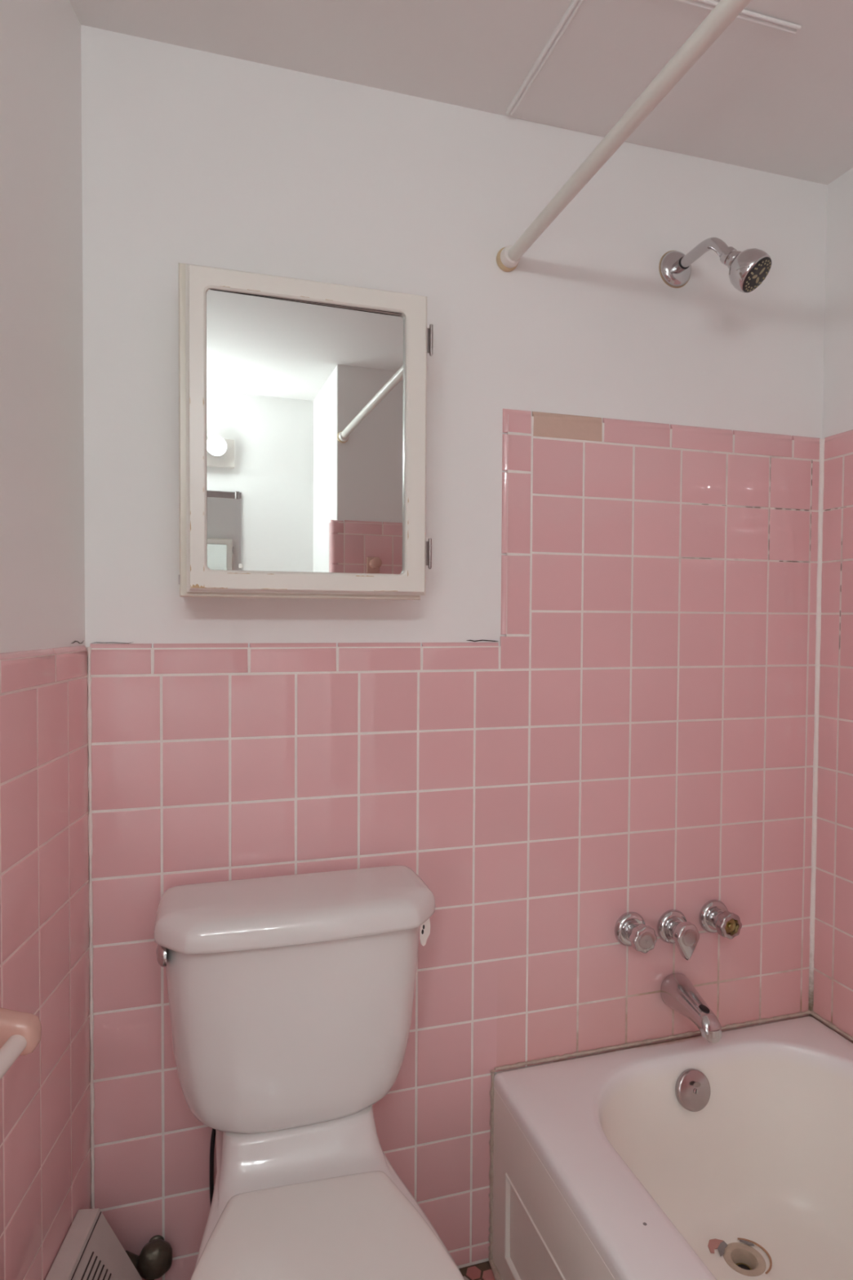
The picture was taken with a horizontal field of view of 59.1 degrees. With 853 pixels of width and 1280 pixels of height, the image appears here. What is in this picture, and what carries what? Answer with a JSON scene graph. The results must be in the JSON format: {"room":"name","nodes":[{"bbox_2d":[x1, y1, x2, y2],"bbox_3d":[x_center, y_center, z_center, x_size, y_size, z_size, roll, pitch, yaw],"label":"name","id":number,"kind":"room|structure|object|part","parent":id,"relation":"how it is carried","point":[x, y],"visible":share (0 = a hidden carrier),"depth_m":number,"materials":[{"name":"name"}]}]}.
{"room":"bathroom","nodes":[
{"label":"bathroom","id":0,"kind":"room"},
{"bbox_2d":[0,0,91,1279],"bbox_3d":[-0.489,0.143,0.109,0.086,2.204,2.404,0,2,-5],"label":"wall","id":1,"kind":"structure","parent":0,"point":[46,1167],"depth_m":1.04,"materials":[{"name":"paint"}]},
{"bbox_2d":[0,1007,41,1079],"bbox_3d":[-0.444,0.431,0.567,0.088,0.096,0.568,0,2,-5],"label":"towel bar","id":2,"kind":"object","parent":1,"relation":"attached to","point":[20,1033],"visible":1,"depth_m":0.81,"materials":[{"name":"pink ceramic"}]},
{"bbox_2d":[44,1208,142,1279],"bbox_3d":[-0.439,1.058,0.554,0.098,0.311,1.250,0,2,-5],"label":"baseboard heater","id":3,"kind":"object","parent":1,"relation":"attached to","point":[90,1250],"visible":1,"depth_m":1.12,"materials":[{"name":"metal"}]},
{"bbox_2d":[69,0,852,185],"bbox_3d":[-0.228,-0.966,0.042,3.212,0.060,2.558,0,2,-17],"label":"ceiling","id":4,"kind":"structure","parent":0,"point":[792,115],"depth_m":1.23,"materials":[{"name":"paint"}]},
{"bbox_2d":[506,0,801,146],"bbox_3d":[0.405,-0.961,1.148,0.362,0.009,0.592,0,2,-17],"label":"ceiling panel","id":5,"kind":"object","parent":4,"relation":"attached to","point":[601,55],"visible":1,"depth_m":1.25,"materials":[{"name":"paint"}]},
{"bbox_2d":[80,24,844,1279],"bbox_3d":[0.091,0.112,1.363,1.804,2.204,0.246,0,2,-17],"label":"wall","id":6,"kind":"structure","parent":0,"point":[595,706],"depth_m":1.41,"materials":[{"name":"tile"}]},
{"bbox_2d":[86,647,94,1208],"bbox_3d":[-0.544,0.473,1.220,0.007,0.923,0.008,1,2,19],"label":"trim","id":7,"kind":"structure","parent":6,"relation":"attached to","point":[89,649],"depth_m":1.22,"materials":[{"name":"tile"}]},
{"bbox_2d":[125,1235,172,1279],"bbox_3d":[-0.454,0.997,1.236,0.069,0.072,0.052,0,2,-17],"label":"supply valve","id":8,"kind":"object","parent":6,"relation":"attached to","point":[153,1260],"depth_m":1.22,"materials":[{"name":"brown metal"}]},
{"bbox_3d":[-0.445,1.015,1.230,0.055,0.056,0.034,0,2,-17],"label":"valve knob","id":9,"kind":"part","parent":8,"relation":"part of","materials":[{"name":"brown metal"}]},
{"bbox_2d":[209,1128,215,1204],"bbox_3d":[-0.359,0.865,1.261,0.008,0.127,0.052,0,2,-17],"label":"supply hose","id":10,"kind":"object","parent":6,"relation":"attached to","point":[213,1133],"depth_m":1.27,"materials":[{"name":"brown metal"}]},
{"bbox_2d":[178,262,433,599],"bbox_3d":[-0.198,-0.321,1.242,0.401,0.506,0.127,0,2,-17],"label":"medicine cabinet","id":11,"kind":"object","parent":6,"relation":"attached to","point":[303,403],"visible":1,"depth_m":1.18,"materials":[{"name":"white wood"}]},
{"bbox_2d":[206,289,404,573],"bbox_3d":[-0.186,-0.319,1.189,0.319,0.431,0.003,0,2,-18],"label":"mirror","id":12,"kind":"object","parent":11,"relation":"attached to","point":[305,388],"depth_m":1.18,"materials":[{"name":"silver mirror"}]},
{"bbox_2d":[488,1069,495,1260],"bbox_3d":[0.125,1.004,1.437,0.011,0.369,0.012,0,2,-17],"label":"trim","id":13,"kind":"structure","parent":6,"relation":"attached to","point":[493,1071],"depth_m":1.43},
{"bbox_2d":[488,1259,502,1279],"bbox_3d":[0.353,1.212,0.676,0.015,0.014,1.596,0,2,-17],"label":"trim","id":14,"kind":"structure","parent":6,"relation":"attached to","point":[496,1274],"depth_m":1.41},
{"bbox_2d":[496,0,751,271],"bbox_3d":[0.397,-0.684,0.604,0.043,0.043,1.672,0,2,-17],"label":"shower rod","id":15,"kind":"object","parent":6,"relation":"attached to","point":[508,258],"visible":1,"depth_m":0.99,"materials":[{"name":"beige paint"}]},
{"bbox_2d":[614,911,657,953],"bbox_3d":[0.417,0.581,1.483,0.070,0.070,0.062,0,2,-17],"label":"handle","id":16,"kind":"object","parent":6,"relation":"attached to","point":[631,929],"visible":1,"depth_m":1.48,"materials":[{"name":"silver metal"}]},
{"bbox_3d":[0.422,0.582,1.468,0.054,0.054,0.027,0,2,-17],"label":"knob","id":17,"kind":"part","parent":16,"relation":"part of","materials":[{"name":"silver metal"}]},
{"bbox_2d":[494,1010,810,1070],"bbox_3d":[0.485,0.817,1.540,0.742,0.010,0.010,0,2,-17],"label":"trim","id":18,"kind":"structure","parent":6,"relation":"attached to","point":[517,1064],"depth_m":1.52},
{"bbox_2d":[657,909,699,960],"bbox_3d":[0.511,0.594,1.512,0.070,0.082,0.061,0,2,-17],"label":"handle","id":19,"kind":"object","parent":6,"relation":"attached to","point":[673,926],"visible":1,"depth_m":1.49,"materials":[{"name":"silver metal"}]},
{"bbox_3d":[0.515,0.599,1.497,0.052,0.072,0.027,0,2,-17],"label":"knob","id":20,"kind":"part","parent":19,"relation":"part of","materials":[{"name":"silver metal"}]},
{"bbox_2d":[660,973,721,1043],"bbox_3d":[0.529,0.722,1.479,0.067,0.072,0.140,0,2,-17],"label":"tub spout","id":21,"kind":"object","parent":6,"relation":"attached to","point":[677,992],"visible":1,"depth_m":1.47,"materials":[{"name":"silver metal"}]},
{"bbox_2d":[700,1029,720,1039],"bbox_3d":[0.539,0.744,1.429,0.038,0.018,0.038,0,2,-17],"label":"outlet","id":22,"kind":"object","parent":21,"relation":"attached to","point":[707,1033],"depth_m":1.41,"materials":[{"name":"silver metal"}]},
{"bbox_2d":[658,236,772,293],"bbox_3d":[0.544,-0.700,1.408,0.073,0.152,0.229,0,2,-25],"label":"shower fixture","id":23,"kind":"object","parent":6,"relation":"attached to","point":[748,268],"visible":1,"depth_m":1.35,"materials":[{"name":"silver metal"}]},
{"bbox_3d":[0.525,-0.723,1.417,0.022,0.060,0.136,0,2,-17],"label":"arm","id":24,"kind":"part","parent":23,"relation":"part of","materials":[{"name":"silver metal"}]},
{"bbox_3d":[0.584,-0.645,1.329,0.058,0.046,0.052,0,2,-17],"label":"plate","id":25,"kind":"part","parent":23,"relation":"part of","materials":[{"name":"rubber"}]},
{"bbox_2d":[698,899,742,939],"bbox_3d":[0.607,0.577,1.541,0.070,0.070,0.059,0,2,-17],"label":"handle","id":26,"kind":"object","parent":6,"relation":"attached to","point":[714,917],"visible":1,"depth_m":1.54,"materials":[{"name":"silver metal"}]},
{"bbox_3d":[0.611,0.577,1.526,0.054,0.054,0.027,0,2,-17],"label":"knob","id":27,"kind":"part","parent":26,"relation":"part of","materials":[{"name":"silver metal"}]},
{"bbox_2d":[724,918,735,933],"bbox_3d":[0.613,0.578,1.521,0.030,0.030,0.002,0,2,-17],"label":"socket","id":28,"kind":"object","parent":26,"relation":"attached to","point":[730,923],"depth_m":1.52,"materials":[{"name":"gold metal"}]},
{"bbox_2d":[808,438,825,1011],"bbox_3d":[0.847,0.193,1.632,0.012,1.248,0.013,1,2,19],"label":"trim","id":29,"kind":"structure","parent":6,"relation":"attached to","point":[821,482],"depth_m":1.63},
{"bbox_2d":[458,1261,494,1279],"bbox_3d":[-0.240,1.257,0.104,3.212,0.060,2.558,0,2,-17],"label":"floor","id":30,"kind":"structure","parent":0,"point":[481,1271],"depth_m":1.42,"materials":[{"name":"tile"}]},
{"bbox_2d":[153,865,464,1279],"bbox_3d":[-0.133,0.805,0.974,0.436,0.798,0.709,0,2,-17],"label":"toilet","id":31,"kind":"object","parent":30,"relation":"on","point":[291,997],"visible":1,"depth_m":1.12,"materials":[{"name":"ceramic"}]},
{"bbox_3d":[-0.392,0.466,1.112,0.014,0.036,0.036,0,2,-17],"label":"flush lever","id":32,"kind":"part","parent":31,"relation":"part of","materials":[{"name":"silver metal"}]},
{"bbox_3d":[-0.208,0.595,1.211,0.406,0.309,0.176,0,2,-17],"label":"tank","id":33,"kind":"part","parent":31,"relation":"part of","materials":[{"name":"ceramic"}]},
{"bbox_3d":[-0.203,0.422,1.203,0.436,0.046,0.209,0,2,-17],"label":"tank lid","id":34,"kind":"part","parent":31,"relation":"part of","materials":[{"name":"ceramic"}]},
{"bbox_3d":[-0.118,0.793,0.859,0.366,0.016,0.481,0,2,-17],"label":"seat lid","id":35,"kind":"part","parent":31,"relation":"part of","materials":[{"name":"plastic"}]},
{"bbox_3d":[-0.136,0.979,0.975,0.362,0.448,0.675,0,2,-17],"label":"bowl","id":36,"kind":"part","parent":31,"relation":"part of","materials":[{"name":"ceramic"}]},
{"bbox_2d":[419,918,430,946],"bbox_3d":[-0.002,0.465,1.198,0.021,0.044,0.003,-1,2,-42],"label":"tag","id":37,"kind":"object","parent":31,"relation":"attached to","point":[424,929],"visible":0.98,"depth_m":1.20,"materials":[{"name":"plastic"}]},
{"bbox_2d":[492,1015,852,1279],"bbox_3d":[0.723,1.028,0.753,0.750,0.373,1.658,0,2,-17],"label":"bathtub","id":38,"kind":"object","parent":30,"relation":"on","point":[693,1157],"visible":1,"depth_m":1.43,"materials":[{"name":"ceramic"}]},
{"bbox_3d":[0.523,0.884,1.478,0.075,0.074,0.035,0,2,-17],"label":"overflow plate","id":39,"kind":"part","parent":38,"relation":"part of","materials":[{"name":"silver metal"}]},
{"bbox_3d":[0.577,1.147,1.365,0.034,0.003,0.034,0,2,-17],"label":"drain seat","id":40,"kind":"part","parent":38,"relation":"part of","materials":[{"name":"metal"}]},
{"bbox_2d":[810,168,852,1042],"bbox_3d":[1.129,0.132,0.849,0.086,2.204,1.860,0,2,-17],"label":"wall","id":41,"kind":"structure","parent":0,"point":[833,921],"depth_m":1.58,"materials":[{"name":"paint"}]},
{"bbox_2d":[810,1011,852,1041],"bbox_3d":[1.074,0.838,0.882,0.012,0.011,1.595,0,2,-17],"label":"trim","id":42,"kind":"structure","parent":41,"relation":"attached to","point":[814,1014],"depth_m":1.59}
]}

